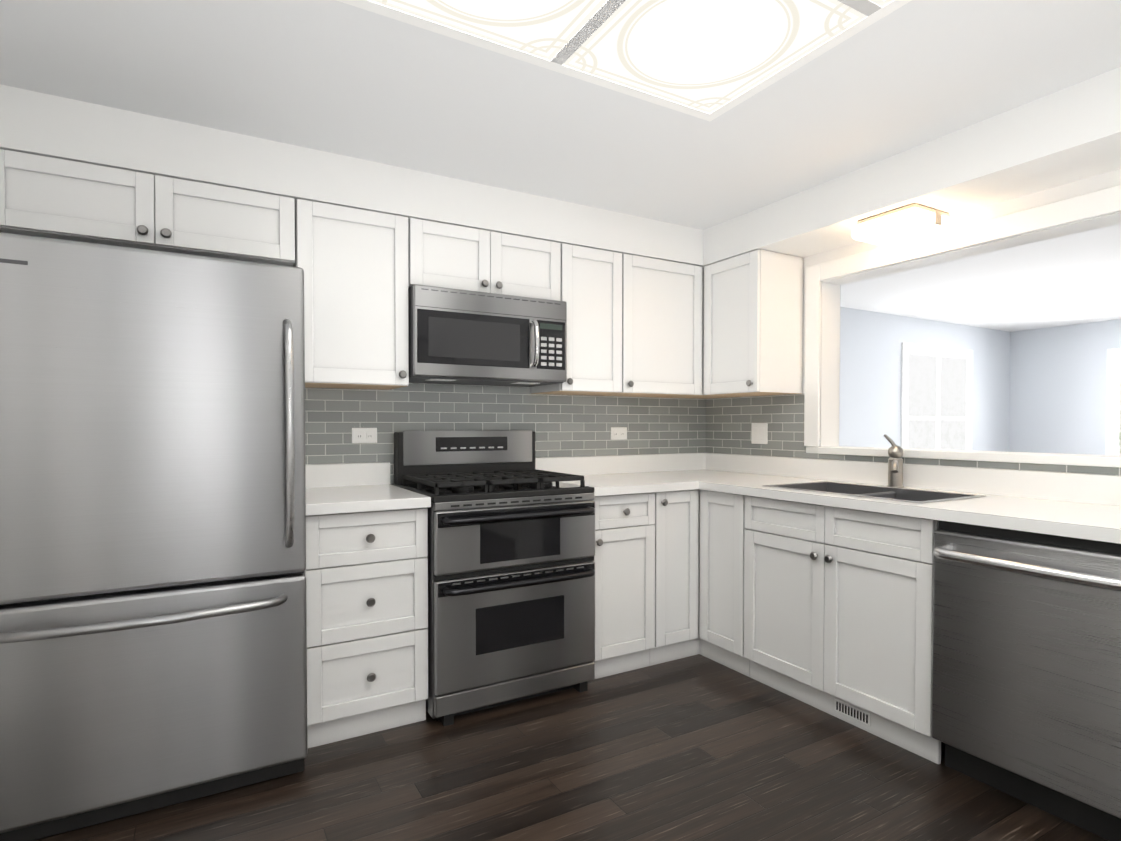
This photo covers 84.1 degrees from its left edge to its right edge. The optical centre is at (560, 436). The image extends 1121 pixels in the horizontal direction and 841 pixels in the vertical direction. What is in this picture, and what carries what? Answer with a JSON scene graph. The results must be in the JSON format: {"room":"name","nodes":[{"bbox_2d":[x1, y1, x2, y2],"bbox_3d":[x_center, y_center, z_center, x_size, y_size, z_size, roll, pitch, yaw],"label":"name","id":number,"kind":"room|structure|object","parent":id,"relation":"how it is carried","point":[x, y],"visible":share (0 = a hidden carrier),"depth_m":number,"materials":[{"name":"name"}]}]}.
{"room":"kitchen","nodes":[
{"label":"kitchen","id":0,"kind":"room"},
{"bbox_2d":[305,383,705,484],"bbox_3d":[-0.649,-0.007,3.166,3.590,2.300,0.128,-1,1,-30],"label":"wall","id":1,"kind":"structure","parent":0,"point":[568,425],"depth_m":3.28,"materials":[{"name":"tile"}]},
{"bbox_2d":[0,149,294,265],"bbox_3d":[-1.529,-0.814,2.360,0.934,0.252,0.372,-1,1,-30],"label":"upper cabinet","id":2,"kind":"object","parent":1,"relation":"attached to","point":[49,197],"visible":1,"depth_m":2.21,"materials":[{"name":"white wood"}]},
{"bbox_2d":[293,199,408,389],"bbox_3d":[-0.926,-0.582,2.709,0.450,0.728,0.372,-1,1,-30],"label":"upper cabinet","id":3,"kind":"object","parent":1,"relation":"attached to","point":[352,263],"visible":0.98,"depth_m":2.58,"materials":[{"name":"white wood"}]},
{"bbox_2d":[352,428,376,442],"bbox_3d":[-0.923,-0.003,2.932,0.116,0.072,0.007,-1,1,-30],"label":"electrical outlet","id":4,"kind":"object","parent":1,"relation":"attached to","point":[364,435],"visible":1,"depth_m":2.93,"materials":[{"name":"white plastic"}]},
{"bbox_2d":[408,218,560,300],"bbox_3d":[-0.401,-0.806,3.006,0.754,0.292,0.372,-1,1,-30],"label":"upper cabinet","id":5,"kind":"object","parent":1,"relation":"attached to","point":[443,255],"visible":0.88,"depth_m":2.85,"materials":[{"name":"white wood"}]},
{"bbox_2d":[408,284,566,386],"bbox_3d":[-0.379,-0.456,2.978,0.752,0.397,0.452,-1,1,-30],"label":"microwave","id":6,"kind":"object","parent":5,"relation":"attached to","point":[461,337],"visible":0.98,"depth_m":2.81,"materials":[{"name":"grey metal"}]},
{"bbox_2d":[530,243,621,394],"bbox_3d":[0.088,-0.592,3.289,0.367,0.728,0.372,-1,1,-30],"label":"upper cabinet","id":7,"kind":"object","parent":1,"relation":"attached to","point":[591,287],"visible":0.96,"depth_m":3.17,"materials":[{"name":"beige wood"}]},
{"bbox_2d":[611,427,626,439],"bbox_3d":[0.344,-0.016,3.657,0.116,0.072,0.007,-1,1,-30],"label":"electrical outlet","id":8,"kind":"object","parent":1,"relation":"attached to","point":[618,433],"visible":1,"depth_m":3.65,"materials":[{"name":"white plastic"}]},
{"bbox_2d":[592,254,743,398],"bbox_3d":[0.638,-0.598,3.604,0.895,0.728,0.372,-1,1,-30],"label":"upper cabinet","id":9,"kind":"object","parent":1,"relation":"attached to","point":[662,328],"visible":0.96,"depth_m":3.39,"materials":[{"name":"beige wood"}]},
{"bbox_2d":[0,0,1120,331],"bbox_3d":[3.415,-1.275,3.009,10.510,0.240,7.080,-1,1,-30],"label":"ceiling","id":10,"kind":"structure","parent":0,"point":[336,76],"depth_m":2.12,"materials":[{"name":"white paint"}]},
{"bbox_2d":[0,66,1120,266],"bbox_3d":[0.797,-1.015,0.743,3.470,0.200,5.500,-1,1,-30],"label":"soffit beam","id":11,"kind":"structure","parent":10,"relation":"attached to","point":[1069,134],"depth_m":2.42,"materials":[{"name":"white paint"}]},
{"bbox_2d":[852,203,955,247],"bbox_3d":[1.481,-0.906,2.691,0.300,0.083,0.308,-1,1,-30],"label":"flush ceiling light","id":12,"kind":"object","parent":11,"relation":"attached to","point":[908,224],"visible":1,"depth_m":2.62,"materials":[{"name":"white glass"}]},
{"bbox_2d":[337,0,911,120],"bbox_3d":[0.458,-1.145,1.067,1.325,0.052,1.975,-1,1,-30],"label":"ceiling light","id":13,"kind":"object","parent":10,"relation":"attached to","point":[873,12],"visible":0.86,"depth_m":1.80,"materials":[{"name":"grey"}]},
{"bbox_2d":[370,0,606,59],"bbox_3d":[-0.141,-1.134,1.468,0.602,0.012,0.605,-1,1,-30],"label":"ceiling light panel","id":14,"kind":"object","parent":13,"relation":"attached to","point":[547,29],"visible":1,"depth_m":1.68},
{"bbox_2d":[562,0,866,112],"bbox_3d":[0.416,-1.140,1.787,0.602,0.012,0.605,-1,1,-30],"label":"ceiling light panel","id":15,"kind":"object","parent":13,"relation":"attached to","point":[708,56],"visible":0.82,"depth_m":1.80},
{"bbox_2d":[870,0,892,6],"bbox_3d":[0.737,-1.130,1.227,0.602,0.012,0.605,-1,1,-30],"label":"ceiling light panel","id":16,"kind":"object","parent":13,"relation":"attached to","point":[881,3],"visible":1,"depth_m":1.62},
{"bbox_2d":[34,654,1108,840],"bbox_3d":[3.415,1.170,3.051,10.510,0.050,7.080,-1,1,-30],"label":"floor","id":17,"kind":"structure","parent":0,"point":[698,747],"depth_m":2.07,"materials":[{"name":"brown wood"}]},
{"bbox_2d":[0,232,307,840],"bbox_3d":[-1.413,0.295,2.158,0.912,1.730,0.827,-1,1,-30],"label":"fridge","id":18,"kind":"object","parent":17,"relation":"on","point":[153,629],"visible":1,"depth_m":1.88,"materials":[{"name":"silver metal"}]},
{"bbox_2d":[304,508,427,747],"bbox_3d":[-0.868,0.715,2.615,0.463,0.875,0.632,-1,1,-30],"label":"base cabinet","id":19,"kind":"object","parent":17,"relation":"on","point":[366,574],"visible":0.88,"depth_m":2.37,"materials":[{"name":"white wood"}]},
{"bbox_2d":[306,462,430,515],"bbox_3d":[-0.870,0.205,2.608,0.466,0.145,0.638,-1,1,-30],"label":"countertop","id":20,"kind":"structure","parent":19,"relation":"on","point":[346,488],"depth_m":2.66,"materials":[{"name":"white stone"}]},
{"bbox_2d":[392,430,594,725],"bbox_3d":[-0.309,0.562,2.872,0.754,1.172,0.714,-1,1,-30],"label":"range","id":21,"kind":"object","parent":17,"relation":"on","point":[511,574],"visible":1,"depth_m":2.63,"materials":[{"name":"silver metal"}]},
{"bbox_2d":[592,492,654,678],"bbox_3d":[0.161,0.705,3.204,0.376,0.875,0.632,-1,1,-30],"label":"base cabinet","id":22,"kind":"object","parent":17,"relation":"on","point":[624,558],"visible":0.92,"depth_m":2.97,"materials":[{"name":"white wood"}]},
{"bbox_2d":[650,489,749,676],"bbox_3d":[0.775,0.701,3.400,0.882,0.875,0.902,-1,1,-30],"label":"base cabinet","id":23,"kind":"object","parent":17,"relation":"on","point":[699,569],"visible":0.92,"depth_m":3.11,"materials":[{"name":"white wood"}]},
{"bbox_2d":[535,454,694,495],"bbox_3d":[0.255,0.194,3.252,0.600,0.145,0.638,-1,1,-30],"label":"countertop","id":24,"kind":"structure","parent":23,"relation":"on","point":[620,474],"depth_m":3.49,"materials":[{"name":"white stone"}]},
{"bbox_2d":[663,453,1120,543],"bbox_3d":[1.367,0.205,2.587,0.667,0.145,2.898,-1,1,-30],"label":"countertop","id":25,"kind":"structure","parent":23,"relation":"on","point":[1081,506],"depth_m":2.44,"materials":[{"name":"white stone"}]},
{"bbox_2d":[762,481,986,503],"bbox_3d":[1.313,0.344,2.675,0.450,0.224,0.740,-1,1,-30],"label":"sink","id":26,"kind":"object","parent":25,"relation":"in","point":[892,493],"visible":0.25,"depth_m":2.74,"materials":[{"name":"silver metal"}]},
{"bbox_2d":[884,434,903,487],"bbox_3d":[1.475,0.113,2.750,0.222,0.242,0.159,-1,1,-30],"label":"faucet","id":27,"kind":"object","parent":25,"relation":"on","point":[895,466],"visible":0.98,"depth_m":2.80,"materials":[{"name":"silver metal"}]},
{"bbox_2d":[744,496,940,763],"bbox_3d":[1.327,0.714,2.688,0.632,0.875,0.875,-1,1,-30],"label":"base cabinet","id":28,"kind":"object","parent":17,"relation":"on","point":[838,612],"visible":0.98,"depth_m":2.47,"materials":[{"name":"white wood"}]},
{"bbox_2d":[932,520,1120,840],"bbox_3d":[1.668,0.726,2.026,0.698,0.873,0.597,-1,1,-30],"label":"dishwasher","id":29,"kind":"object","parent":17,"relation":"on","point":[1026,679],"visible":1,"depth_m":1.89,"materials":[{"name":"grey metal"}]},
{"bbox_2d":[839,285,840,427],"bbox_3d":[2.102,-0.082,2.278,0.004,2.480,6.840,-1,1,-30],"label":"wall","id":30,"kind":"structure","parent":0,"point":[839,387],"depth_m":3.33,"materials":[{"name":"white paint"}]},
{"bbox_2d":[706,169,1120,475],"bbox_3d":[2.002,-0.082,2.290,0.158,2.480,6.960,-1,1,-30],"label":"wall","id":31,"kind":"structure","parent":0,"point":[730,421],"depth_m":3.35,"materials":[{"name":"tile"}]},
{"bbox_2d":[703,249,802,396],"bbox_3d":[1.042,-0.595,3.424,0.372,0.728,0.398,-1,1,-30],"label":"upper cabinet","id":32,"kind":"object","parent":31,"relation":"attached to","point":[753,323],"visible":1,"depth_m":3.29,"materials":[{"name":"beige wood"}]},
{"bbox_2d":[751,423,767,443],"bbox_3d":[1.154,-0.015,3.609,0.006,0.120,0.120,-1,1,-30],"label":"switch plate","id":33,"kind":"object","parent":31,"relation":"attached to","point":[759,433],"visible":1,"depth_m":3.60,"materials":[{"name":"white plastic"}]},
{"bbox_2d":[804,185,1120,446],"bbox_3d":[2.053,-0.403,2.186,0.168,0.955,2.720,-1,1,-30],"label":"window frame","id":34,"kind":"structure","parent":31,"relation":"attached to","point":[822,343],"depth_m":2.95,"materials":[{"name":"white wood"}]},
{"bbox_2d":[818,446,1120,466],"bbox_3d":[2.065,0.092,2.191,0.194,0.035,2.560,-1,1,-30],"label":"sill","id":35,"kind":"structure","parent":31,"relation":"attached to","point":[1066,459],"depth_m":2.55,"materials":[{"name":"white"}]},
{"bbox_2d":[839,307,1010,451],"bbox_3d":[3.309,-0.164,6.978,6.770,2.480,0.120,-1,1,-30],"label":"wall","id":36,"kind":"structure","parent":0,"point":[870,373],"depth_m":7.22,"materials":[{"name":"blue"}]},
{"bbox_2d":[901,342,972,450],"bbox_3d":[4.665,-0.246,7.658,1.520,1.720,0.045,-1,1,-30],"label":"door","id":37,"kind":"structure","parent":36,"relation":"in","point":[936,396],"depth_m":7.64,"materials":[{"name":"white"}]},
{"bbox_2d":[1009,319,1120,454],"bbox_3d":[7.924,-0.140,5.610,0.120,2.480,6.840,-1,1,-30],"label":"wall","id":38,"kind":"structure","parent":0,"point":[1058,380],"depth_m":8.03,"materials":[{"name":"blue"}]},
{"bbox_2d":[1105,348,1120,454],"bbox_3d":[7.023,-0.364,7.014,0.045,1.380,1.380,-1,1,-30],"label":"window","id":39,"kind":"structure","parent":38,"relation":"in","point":[1113,417],"depth_m":7.55,"materials":[{"name":"white"}]}
]}

